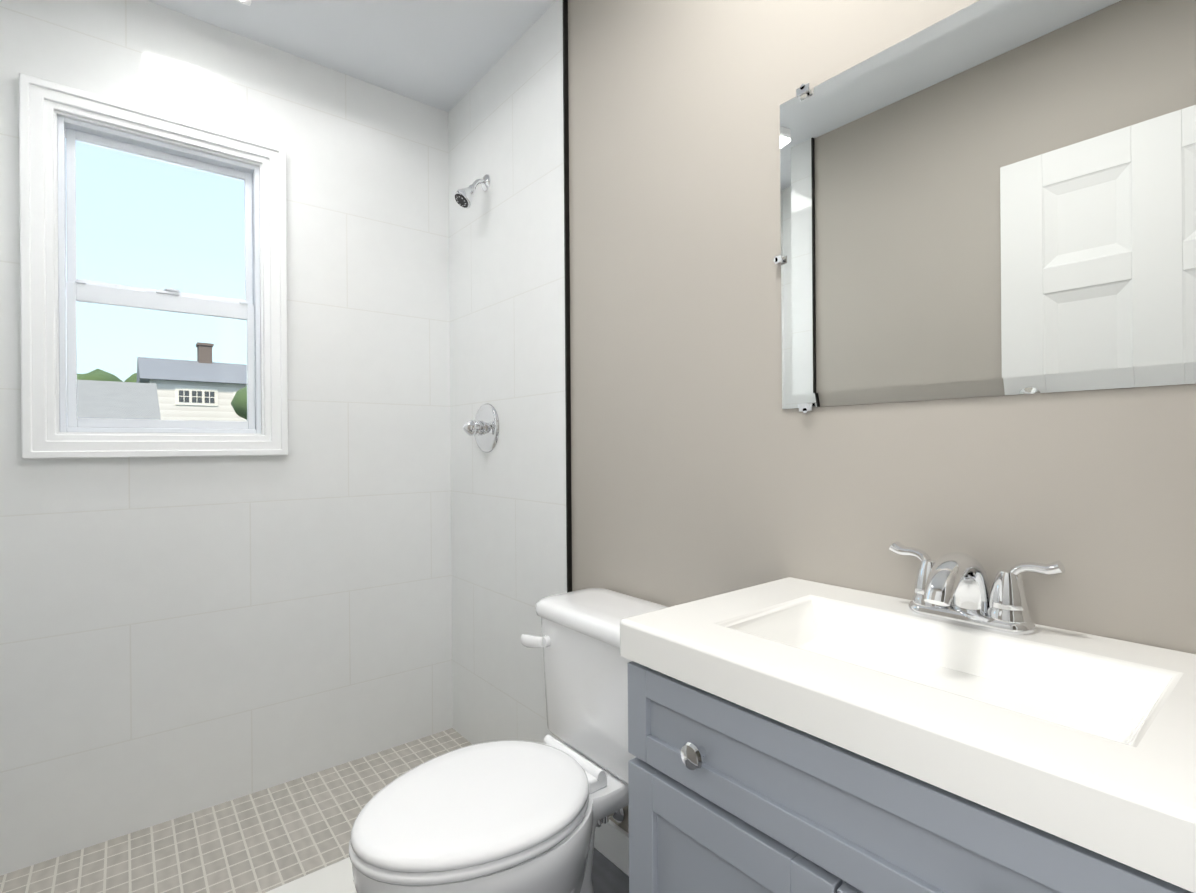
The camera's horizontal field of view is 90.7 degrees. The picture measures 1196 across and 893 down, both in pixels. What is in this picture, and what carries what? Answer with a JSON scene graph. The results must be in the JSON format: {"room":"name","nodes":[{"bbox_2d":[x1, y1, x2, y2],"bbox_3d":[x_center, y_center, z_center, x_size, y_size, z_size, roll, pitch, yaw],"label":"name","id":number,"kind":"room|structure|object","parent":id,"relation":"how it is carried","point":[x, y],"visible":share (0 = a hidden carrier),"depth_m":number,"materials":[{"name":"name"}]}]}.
{"room":"bathroom","nodes":[
{"label":"bathroom","id":0,"kind":"room"},
{"bbox_2d":[147,0,555,111],"bbox_3d":[0.070,-1.379,0.471,1.635,0.100,4.070,0,0,-39],"label":"ceiling","id":1,"kind":"structure","parent":0,"point":[445,55],"depth_m":1.89,"materials":[{"name":"white paint"}]},
{"bbox_2d":[235,0,251,5],"bbox_3d":[-1.034,-1.304,1.543,0.260,0.034,0.285,0,0,-39],"label":"recessed light","id":2,"kind":"object","parent":1,"relation":"in","point":[247,2],"visible":1,"depth_m":1.71,"materials":[{"name":"white"}]},
{"bbox_2d":[568,0,1195,833],"bbox_3d":[0.657,-0.113,0.937,0.150,2.440,4.070,0,0,-39],"label":"wall","id":3,"kind":"structure","parent":0,"point":[704,464],"depth_m":1.23,"materials":[{"name":"grey paint"}]},
{"bbox_2d":[448,0,566,744],"bbox_3d":[-0.339,-0.106,2.044,0.012,2.440,0.796,0,0,-39],"label":"wall tile","id":4,"kind":"structure","parent":3,"relation":"attached to","point":[507,362],"depth_m":1.99,"materials":[{"name":"white tile"}]},
{"bbox_2d":[454,174,490,208],"bbox_3d":[-0.442,-0.896,2.059,0.123,0.134,0.068,0,0,-39],"label":"shower head","id":5,"kind":"object","parent":4,"relation":"attached to","point":[463,197],"visible":1,"depth_m":2.04},
{"bbox_2d":[463,403,498,452],"bbox_3d":[-0.431,-0.065,2.076,0.093,0.176,0.176,0,0,-39],"label":"shower valve","id":6,"kind":"object","parent":4,"relation":"attached to","point":[483,427],"visible":1,"depth_m":2.06,"materials":[{"name":"silver metal"}]},
{"bbox_2d":[563,0,571,591],"bbox_3d":[-0.087,-0.108,1.731,0.014,2.440,0.007,0,0,-39],"label":"trim","id":7,"kind":"structure","parent":3,"relation":"attached to","point":[567,300],"depth_m":1.73,"materials":[{"name":"black metal"}]},
{"bbox_2d":[594,819,628,875],"bbox_3d":[0.155,1.060,1.441,0.014,0.100,0.727,0,0,-39],"label":"baseboard","id":8,"kind":"structure","parent":3,"relation":"attached to","point":[611,841],"depth_m":1.56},
{"bbox_2d":[773,0,1195,412],"bbox_3d":[0.580,-0.378,0.898,0.012,0.626,0.722,0,0,-39],"label":"mirror","id":9,"kind":"object","parent":3,"relation":"attached to","point":[983,198],"visible":1,"depth_m":0.88,"materials":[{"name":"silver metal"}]},
{"bbox_3d":[-1.154,-0.100,2.001,1.635,2.440,0.160,0,0,-39],"label":"wall","id":10,"kind":"structure","parent":0,"visible":0},
{"bbox_2d":[19,73,287,458],"bbox_3d":[-1.306,-0.478,1.793,0.634,1.019,0.100,0,0,-39],"label":"window","id":11,"kind":"structure","parent":10,"relation":"in","point":[57,121],"depth_m":1.72,"materials":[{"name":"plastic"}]},
{"bbox_2d":[0,0,452,875],"bbox_3d":[-1.100,-0.100,1.934,1.311,2.440,0.012,0,0,-39],"label":"wall tile","id":12,"kind":"structure","parent":10,"relation":"attached to","point":[182,636],"depth_m":1.91,"materials":[{"name":"white tile"}]},
{"label":"outside","id":13,"kind":"structure","parent":0,"visible":0},
{"bbox_3d":[-39.137,4.752,50.245,120.000,0.300,117.000,0,0,-39],"label":"ground","id":14,"kind":"structure","parent":13,"visible":0},
{"bbox_2d":[77,369,136,381],"bbox_3d":[-30.268,-0.114,37.633,6.063,9.300,5.429,0,0,-39],"label":"tree","id":15,"kind":"object","parent":14,"relation":"on","point":[104,376],"depth_m":35.49,"materials":[{"name":"green plant"}]},
{"bbox_2d":[77,380,160,419],"bbox_3d":[-17.309,1.128,19.054,4.935,6.623,7.600,0,0,-39],"label":"garage","id":16,"kind":"structure","parent":14,"relation":"on","point":[136,394],"depth_m":18.66,"materials":[{"name":"grey"}]},
{"bbox_2d":[136,342,246,420],"bbox_3d":[-18.684,-0.438,32.081,9.937,9.776,9.700,0,0,-39],"label":"house","id":17,"kind":"structure","parent":14,"relation":"on","point":[210,382],"depth_m":27.16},
{"bbox_2d":[231,386,246,419],"bbox_3d":[-13.034,-0.269,24.952,4.337,9.355,3.074,0,0,-39],"label":"tree","id":18,"kind":"object","parent":14,"relation":"on","point":[240,405],"depth_m":22.96,"materials":[{"name":"green plant"}]},
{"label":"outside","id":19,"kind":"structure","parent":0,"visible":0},
{"bbox_2d":[0,728,628,892],"bbox_3d":[0.089,1.161,0.471,1.635,0.100,4.070,0,0,-39],"label":"floor","id":20,"kind":"structure","parent":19,"point":[265,840],"depth_m":1.66,"materials":[{"name":"tile"}]},
{"bbox_2d":[265,857,356,892],"bbox_3d":[-0.634,1.066,1.368,1.309,0.100,0.133,0,0,-39],"label":"shower curb","id":21,"kind":"object","parent":20,"relation":"on","point":[336,877],"depth_m":1.38,"materials":[{"name":"stone"}]},
{"bbox_2d":[349,588,667,892],"bbox_3d":[-0.138,0.746,1.235,0.724,0.736,0.427,0,0,-39],"label":"toilet","id":22,"kind":"object","parent":20,"relation":"on","point":[511,816],"visible":0.85,"depth_m":1.16,"materials":[{"name":"ceramic"}]},
{"bbox_2d":[620,542,1195,892],"bbox_3d":[0.412,0.630,0.757,0.462,0.957,0.680,0,0,-39],"label":"bathroom vanity","id":23,"kind":"object","parent":20,"relation":"on","point":[956,724],"visible":1,"depth_m":0.68,"materials":[{"name":"grey wood"}]}
]}

